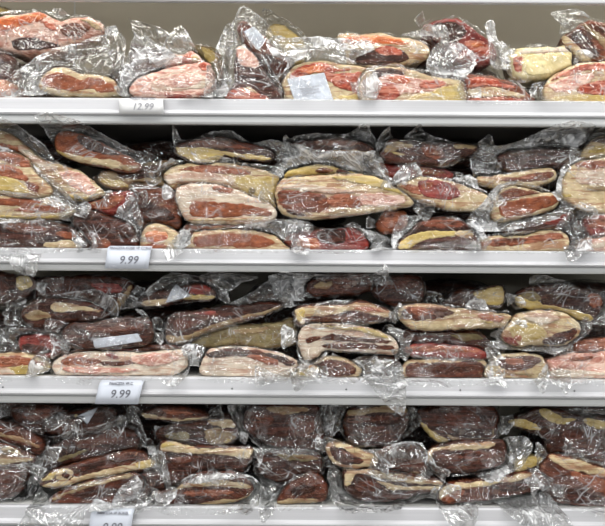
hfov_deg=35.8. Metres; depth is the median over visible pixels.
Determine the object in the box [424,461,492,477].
ham
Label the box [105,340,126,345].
print
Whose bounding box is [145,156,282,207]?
ham
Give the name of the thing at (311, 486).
ham
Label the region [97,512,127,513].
print
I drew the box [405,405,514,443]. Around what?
ham
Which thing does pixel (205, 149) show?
ham
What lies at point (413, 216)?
ham
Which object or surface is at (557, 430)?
ham
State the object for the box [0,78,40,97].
ham
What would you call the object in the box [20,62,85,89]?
ham
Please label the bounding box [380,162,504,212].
ham
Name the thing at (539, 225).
ham
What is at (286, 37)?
ham
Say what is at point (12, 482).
ham
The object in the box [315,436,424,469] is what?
ham
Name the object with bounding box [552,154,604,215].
ham
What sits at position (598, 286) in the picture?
ham
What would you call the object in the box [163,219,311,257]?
ham
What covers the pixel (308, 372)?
ham
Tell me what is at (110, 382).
print
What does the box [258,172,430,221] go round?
ham
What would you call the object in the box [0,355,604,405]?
display shelf
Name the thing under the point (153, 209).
ham
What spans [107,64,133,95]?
ham
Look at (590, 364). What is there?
ham
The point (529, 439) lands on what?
ham
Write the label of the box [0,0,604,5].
trim
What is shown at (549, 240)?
ham
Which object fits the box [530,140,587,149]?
ham
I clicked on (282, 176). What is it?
ham
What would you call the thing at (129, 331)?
ham
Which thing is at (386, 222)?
ham
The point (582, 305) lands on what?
ham
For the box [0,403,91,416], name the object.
ham
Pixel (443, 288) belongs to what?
ham
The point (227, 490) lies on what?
ham
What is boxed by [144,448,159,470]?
ham
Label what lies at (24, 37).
ham
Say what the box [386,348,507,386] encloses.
ham
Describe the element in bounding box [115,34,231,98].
ham
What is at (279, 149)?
ham
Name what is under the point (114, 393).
print
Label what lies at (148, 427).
plastic wrap
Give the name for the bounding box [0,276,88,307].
ham
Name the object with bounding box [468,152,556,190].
ham
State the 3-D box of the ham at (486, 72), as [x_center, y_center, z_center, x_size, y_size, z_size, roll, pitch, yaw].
[0.264,-0.337,1.742,0.221,0.062,0.109,0,0,-1]
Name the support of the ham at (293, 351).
on the display shelf at (194, 388)
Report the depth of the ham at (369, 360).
1.53 m
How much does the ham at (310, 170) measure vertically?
0.060 m
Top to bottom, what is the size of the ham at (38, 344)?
0.054 m
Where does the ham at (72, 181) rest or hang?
on the ham at (108, 231)
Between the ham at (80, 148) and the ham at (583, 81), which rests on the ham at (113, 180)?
the ham at (80, 148)
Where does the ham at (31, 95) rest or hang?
on the display shelf at (258, 122)
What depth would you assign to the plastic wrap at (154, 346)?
1.53 m
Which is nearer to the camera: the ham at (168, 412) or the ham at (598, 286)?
the ham at (168, 412)
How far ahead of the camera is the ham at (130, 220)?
1.70 m
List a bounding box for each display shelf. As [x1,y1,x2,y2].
[0,97,604,150]
[0,248,604,273]
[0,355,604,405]
[0,458,604,525]
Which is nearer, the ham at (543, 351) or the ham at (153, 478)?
the ham at (153, 478)
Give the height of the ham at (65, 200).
0.062 m
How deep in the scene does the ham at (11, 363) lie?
1.52 m
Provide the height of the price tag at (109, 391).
0.036 m
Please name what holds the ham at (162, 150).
on the ham
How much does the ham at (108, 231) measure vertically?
0.092 m
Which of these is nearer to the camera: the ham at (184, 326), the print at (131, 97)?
the print at (131, 97)
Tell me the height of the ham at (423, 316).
0.057 m
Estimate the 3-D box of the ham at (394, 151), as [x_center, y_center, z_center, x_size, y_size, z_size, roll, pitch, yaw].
[0.210,-0.188,1.553,0.223,0.065,0.130,0,0,0]
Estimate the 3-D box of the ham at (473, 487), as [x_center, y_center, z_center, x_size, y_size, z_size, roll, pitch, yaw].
[0.314,0.385,1.527,0.230,0.096,0.148,0,0,0]
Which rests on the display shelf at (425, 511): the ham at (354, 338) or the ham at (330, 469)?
the ham at (330, 469)
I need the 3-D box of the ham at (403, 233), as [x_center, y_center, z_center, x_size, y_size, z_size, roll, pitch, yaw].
[0.264,-0.045,1.742,0.221,0.062,0.109,0,0,-1]
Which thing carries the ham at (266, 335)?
on the ham at (225, 360)
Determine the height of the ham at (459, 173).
0.062 m
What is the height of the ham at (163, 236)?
0.050 m
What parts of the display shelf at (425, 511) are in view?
price rail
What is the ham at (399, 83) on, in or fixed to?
on the display shelf at (258, 122)
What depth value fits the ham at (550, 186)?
1.71 m
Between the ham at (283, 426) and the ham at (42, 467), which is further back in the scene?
the ham at (42, 467)
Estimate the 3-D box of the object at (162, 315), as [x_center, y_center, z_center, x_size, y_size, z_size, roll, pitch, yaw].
[-0.251,0.106,1.748,0.221,0.062,0.109,0,0,3]
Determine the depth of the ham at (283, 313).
1.69 m
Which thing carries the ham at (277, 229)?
on the display shelf at (70, 259)
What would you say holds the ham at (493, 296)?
on the ham at (423, 316)
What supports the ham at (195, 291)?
on the ham at (129, 331)
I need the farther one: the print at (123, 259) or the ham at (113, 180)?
the ham at (113, 180)
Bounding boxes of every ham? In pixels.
[0,6,22,16]
[0,9,117,65]
[0,35,125,97]
[0,51,31,93]
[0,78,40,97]
[0,116,111,203]
[0,147,75,209]
[0,191,90,222]
[0,219,97,275]
[0,271,45,306]
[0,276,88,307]
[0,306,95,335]
[0,327,70,358]
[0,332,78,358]
[0,351,55,376]
[0,403,83,435]
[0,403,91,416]
[0,416,61,462]
[0,441,42,469]
[0,459,46,500]
[2,289,118,330]
[14,412,148,500]
[17,195,89,222]
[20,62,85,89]
[21,138,84,168]
[23,471,156,525]
[24,88,54,97]
[26,349,195,386]
[29,446,163,489]
[31,404,123,436]
[33,274,144,313]
[34,112,160,172]
[36,444,55,475]
[46,310,162,349]
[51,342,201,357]
[52,434,78,443]
[60,198,153,251]
[73,190,143,217]
[90,451,177,513]
[94,160,178,191]
[105,213,188,225]
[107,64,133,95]
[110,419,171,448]
[111,20,181,80]
[113,139,189,166]
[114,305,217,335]
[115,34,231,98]
[118,403,231,421]
[120,272,256,309]
[126,404,223,421]
[127,184,184,229]
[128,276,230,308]
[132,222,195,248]
[132,223,189,248]
[137,470,261,514]
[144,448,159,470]
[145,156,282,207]
[147,439,267,483]
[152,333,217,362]
[154,280,295,343]
[154,411,247,445]
[162,182,276,225]
[163,27,204,67]
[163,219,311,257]
[172,125,291,166]
[176,317,297,348]
[179,223,253,236]
[181,344,308,380]
[191,43,227,95]
[204,23,287,99]
[227,404,335,451]
[232,6,291,90]
[238,404,350,421]
[241,307,357,334]
[244,446,343,475]
[245,277,359,308]
[246,418,346,448]
[247,139,348,171]
[253,445,327,522]
[254,222,343,246]
[254,335,360,362]
[255,361,327,384]
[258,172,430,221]
[262,9,315,67]
[266,35,380,100]
[266,198,347,226]
[268,264,392,300]
[271,143,388,179]
[274,219,396,253]
[275,168,355,185]
[275,471,338,509]
[280,322,410,364]
[282,123,375,162]
[290,353,406,412]
[293,299,409,328]
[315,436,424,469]
[317,405,419,447]
[328,466,460,512]
[337,31,432,70]
[351,40,481,101]
[354,354,401,381]
[364,124,495,167]
[366,160,462,184]
[366,210,408,234]
[369,439,450,481]
[370,274,436,308]
[370,307,481,337]
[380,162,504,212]
[383,324,500,353]
[385,338,500,362]
[386,223,500,249]
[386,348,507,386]
[387,278,487,309]
[391,217,487,252]
[391,299,526,331]
[391,342,503,360]
[394,167,497,195]
[396,199,492,226]
[400,421,499,448]
[402,24,448,72]
[405,405,499,423]
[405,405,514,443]
[413,66,497,80]
[414,436,529,481]
[416,18,508,75]
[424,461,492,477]
[425,465,571,525]
[433,140,498,170]
[439,284,524,308]
[460,73,538,103]
[467,182,574,231]
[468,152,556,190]
[469,213,592,252]
[481,121,595,174]
[483,351,571,392]
[485,20,591,87]
[491,310,591,353]
[493,207,599,235]
[498,406,604,465]
[505,275,604,323]
[506,447,589,472]
[506,450,542,471]
[513,336,602,356]
[517,206,604,225]
[517,430,544,451]
[519,406,604,413]
[520,223,596,250]
[521,309,604,337]
[522,79,548,98]
[524,443,604,516]
[529,60,604,101]
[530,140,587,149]
[530,279,604,309]
[531,173,560,192]
[535,349,604,393]
[552,11,604,65]
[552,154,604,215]
[563,336,604,354]
[564,236,604,256]
[569,126,604,163]
[573,214,604,236]
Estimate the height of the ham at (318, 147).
0.052 m
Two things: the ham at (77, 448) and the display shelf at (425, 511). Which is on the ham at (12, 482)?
the ham at (77, 448)
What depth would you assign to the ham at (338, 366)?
1.52 m
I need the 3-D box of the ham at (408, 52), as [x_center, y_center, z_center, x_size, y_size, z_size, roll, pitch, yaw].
[0.140,-0.349,1.570,0.173,0.061,0.100,0,0,0]
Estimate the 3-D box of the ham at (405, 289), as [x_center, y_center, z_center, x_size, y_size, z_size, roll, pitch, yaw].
[0.172,0.046,1.575,0.122,0.059,0.145,0,0,0]
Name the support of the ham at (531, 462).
on the ham at (473, 487)
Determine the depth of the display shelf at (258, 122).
1.50 m
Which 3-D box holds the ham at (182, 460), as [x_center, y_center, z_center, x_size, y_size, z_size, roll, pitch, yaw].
[-0.154,0.324,1.550,0.197,0.073,0.108,0,0,0]
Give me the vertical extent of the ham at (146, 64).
0.107 m
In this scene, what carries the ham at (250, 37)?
on the ham at (252, 81)
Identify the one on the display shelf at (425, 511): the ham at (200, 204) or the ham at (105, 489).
the ham at (105, 489)
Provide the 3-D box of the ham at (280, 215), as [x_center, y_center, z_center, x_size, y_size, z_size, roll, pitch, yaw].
[-0.012,-0.098,1.758,0.221,0.062,0.109,0,0,-2]
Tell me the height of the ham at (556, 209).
0.062 m
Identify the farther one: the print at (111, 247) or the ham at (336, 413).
the ham at (336, 413)
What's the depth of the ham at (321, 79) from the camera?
1.52 m
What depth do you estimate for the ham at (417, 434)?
1.70 m
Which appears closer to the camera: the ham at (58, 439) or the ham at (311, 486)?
the ham at (311, 486)
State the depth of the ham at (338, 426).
1.71 m
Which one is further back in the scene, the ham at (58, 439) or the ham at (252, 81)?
the ham at (58, 439)
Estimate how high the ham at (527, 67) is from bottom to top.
0.107 m
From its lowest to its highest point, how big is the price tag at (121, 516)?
0.037 m
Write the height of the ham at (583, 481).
0.114 m
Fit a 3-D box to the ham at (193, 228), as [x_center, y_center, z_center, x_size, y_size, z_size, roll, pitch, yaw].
[-0.141,-0.053,1.562,0.126,0.025,0.103,0,0,0]
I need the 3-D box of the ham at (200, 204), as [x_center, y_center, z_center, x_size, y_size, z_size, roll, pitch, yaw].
[-0.135,-0.096,1.552,0.190,0.070,0.108,0,0,0]
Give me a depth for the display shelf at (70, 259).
1.50 m
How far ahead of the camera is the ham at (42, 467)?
1.70 m
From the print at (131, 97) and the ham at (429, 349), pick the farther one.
the ham at (429, 349)
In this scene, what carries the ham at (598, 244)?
on the display shelf at (70, 259)
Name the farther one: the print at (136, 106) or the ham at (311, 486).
the ham at (311, 486)
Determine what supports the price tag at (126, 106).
attached to the display shelf at (258, 122)
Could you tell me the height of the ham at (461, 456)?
0.073 m
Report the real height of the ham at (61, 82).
0.109 m
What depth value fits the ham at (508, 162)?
1.54 m
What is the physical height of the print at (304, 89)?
0.017 m
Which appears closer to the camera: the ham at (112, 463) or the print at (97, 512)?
the print at (97, 512)
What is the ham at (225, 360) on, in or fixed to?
on the display shelf at (194, 388)
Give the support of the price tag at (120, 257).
attached to the display shelf at (70, 259)
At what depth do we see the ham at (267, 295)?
1.71 m
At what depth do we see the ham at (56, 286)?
1.54 m
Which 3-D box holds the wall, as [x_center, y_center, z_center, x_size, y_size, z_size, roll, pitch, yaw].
[0.000,0.050,1.910,2.040,1.300,0.020,0,0,0]
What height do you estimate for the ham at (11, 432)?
0.070 m
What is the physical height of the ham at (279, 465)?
0.107 m
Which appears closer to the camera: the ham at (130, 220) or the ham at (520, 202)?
the ham at (520, 202)
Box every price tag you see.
[89,508,134,525]
[95,380,144,403]
[105,246,152,268]
[119,97,163,113]
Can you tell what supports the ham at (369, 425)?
on the ham at (340, 452)
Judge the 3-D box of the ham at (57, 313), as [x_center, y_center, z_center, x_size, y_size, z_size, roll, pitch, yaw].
[-0.395,0.078,1.559,0.189,0.072,0.117,0,0,0]
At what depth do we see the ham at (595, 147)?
1.53 m
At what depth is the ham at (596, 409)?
1.69 m
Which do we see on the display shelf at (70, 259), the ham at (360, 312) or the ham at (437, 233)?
the ham at (437, 233)
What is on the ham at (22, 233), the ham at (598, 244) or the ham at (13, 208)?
the ham at (13, 208)
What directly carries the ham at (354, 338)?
on the ham at (338, 366)
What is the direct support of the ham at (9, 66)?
on the ham at (11, 91)
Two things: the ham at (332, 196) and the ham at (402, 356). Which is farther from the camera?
the ham at (402, 356)
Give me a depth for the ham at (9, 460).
1.52 m
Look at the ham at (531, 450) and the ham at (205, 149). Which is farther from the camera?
the ham at (531, 450)
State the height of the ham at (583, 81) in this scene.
0.087 m
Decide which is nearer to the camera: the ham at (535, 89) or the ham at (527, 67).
the ham at (527, 67)
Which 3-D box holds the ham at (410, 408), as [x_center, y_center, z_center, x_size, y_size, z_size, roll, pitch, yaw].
[0.261,0.266,1.749,0.221,0.062,0.109,0,0,-3]
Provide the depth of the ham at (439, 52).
1.56 m
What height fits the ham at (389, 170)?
0.046 m
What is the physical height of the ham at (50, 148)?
0.062 m
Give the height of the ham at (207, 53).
0.074 m
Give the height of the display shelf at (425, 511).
0.042 m
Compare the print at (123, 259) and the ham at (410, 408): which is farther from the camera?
the ham at (410, 408)
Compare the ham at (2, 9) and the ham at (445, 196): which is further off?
the ham at (2, 9)
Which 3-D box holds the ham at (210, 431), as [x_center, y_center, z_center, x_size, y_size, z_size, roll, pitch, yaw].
[-0.164,0.273,1.568,0.161,0.052,0.111,0,0,0]
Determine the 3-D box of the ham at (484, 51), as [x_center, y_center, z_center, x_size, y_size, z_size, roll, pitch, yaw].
[0.267,-0.369,1.597,0.166,0.090,0.123,0,0,0]
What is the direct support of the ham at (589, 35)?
on the ham at (583, 81)
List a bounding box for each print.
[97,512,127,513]
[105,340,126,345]
[109,382,132,384]
[111,247,150,248]
[111,390,130,397]
[120,256,138,263]
[131,97,155,99]
[133,103,153,109]
[300,85,320,94]
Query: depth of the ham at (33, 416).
1.53 m
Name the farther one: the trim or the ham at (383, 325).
the ham at (383, 325)
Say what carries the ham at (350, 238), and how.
on the display shelf at (70, 259)
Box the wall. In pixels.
[0,2,604,456]
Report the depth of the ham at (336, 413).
1.71 m
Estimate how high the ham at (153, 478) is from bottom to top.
0.098 m
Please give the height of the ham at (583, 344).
0.029 m
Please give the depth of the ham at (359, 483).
1.52 m
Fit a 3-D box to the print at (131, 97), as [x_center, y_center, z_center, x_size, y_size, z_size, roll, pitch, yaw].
[-0.252,-0.260,1.483,0.040,0.004,0.001,0,-10,0]
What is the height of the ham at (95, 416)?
0.052 m
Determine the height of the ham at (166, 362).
0.056 m
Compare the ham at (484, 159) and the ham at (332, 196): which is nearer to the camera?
the ham at (332, 196)
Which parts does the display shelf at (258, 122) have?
price rail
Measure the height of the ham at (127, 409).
0.062 m
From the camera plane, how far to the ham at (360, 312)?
1.52 m
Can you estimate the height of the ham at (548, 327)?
0.075 m
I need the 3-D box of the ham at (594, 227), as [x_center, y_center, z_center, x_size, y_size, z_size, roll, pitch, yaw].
[0.489,-0.062,1.550,0.106,0.044,0.104,0,0,0]
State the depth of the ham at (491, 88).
1.52 m
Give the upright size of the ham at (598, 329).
0.062 m
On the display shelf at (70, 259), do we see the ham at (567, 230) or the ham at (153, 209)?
the ham at (567, 230)
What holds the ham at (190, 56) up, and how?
on the ham at (185, 81)
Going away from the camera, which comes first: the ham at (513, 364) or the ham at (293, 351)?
the ham at (513, 364)
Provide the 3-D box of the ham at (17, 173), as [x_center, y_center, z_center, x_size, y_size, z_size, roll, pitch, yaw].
[-0.448,-0.137,1.551,0.161,0.107,0.103,0,0,0]
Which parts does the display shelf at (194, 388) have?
shelf panel, price rail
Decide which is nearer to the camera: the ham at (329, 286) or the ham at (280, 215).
the ham at (329, 286)
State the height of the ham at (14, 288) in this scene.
0.069 m

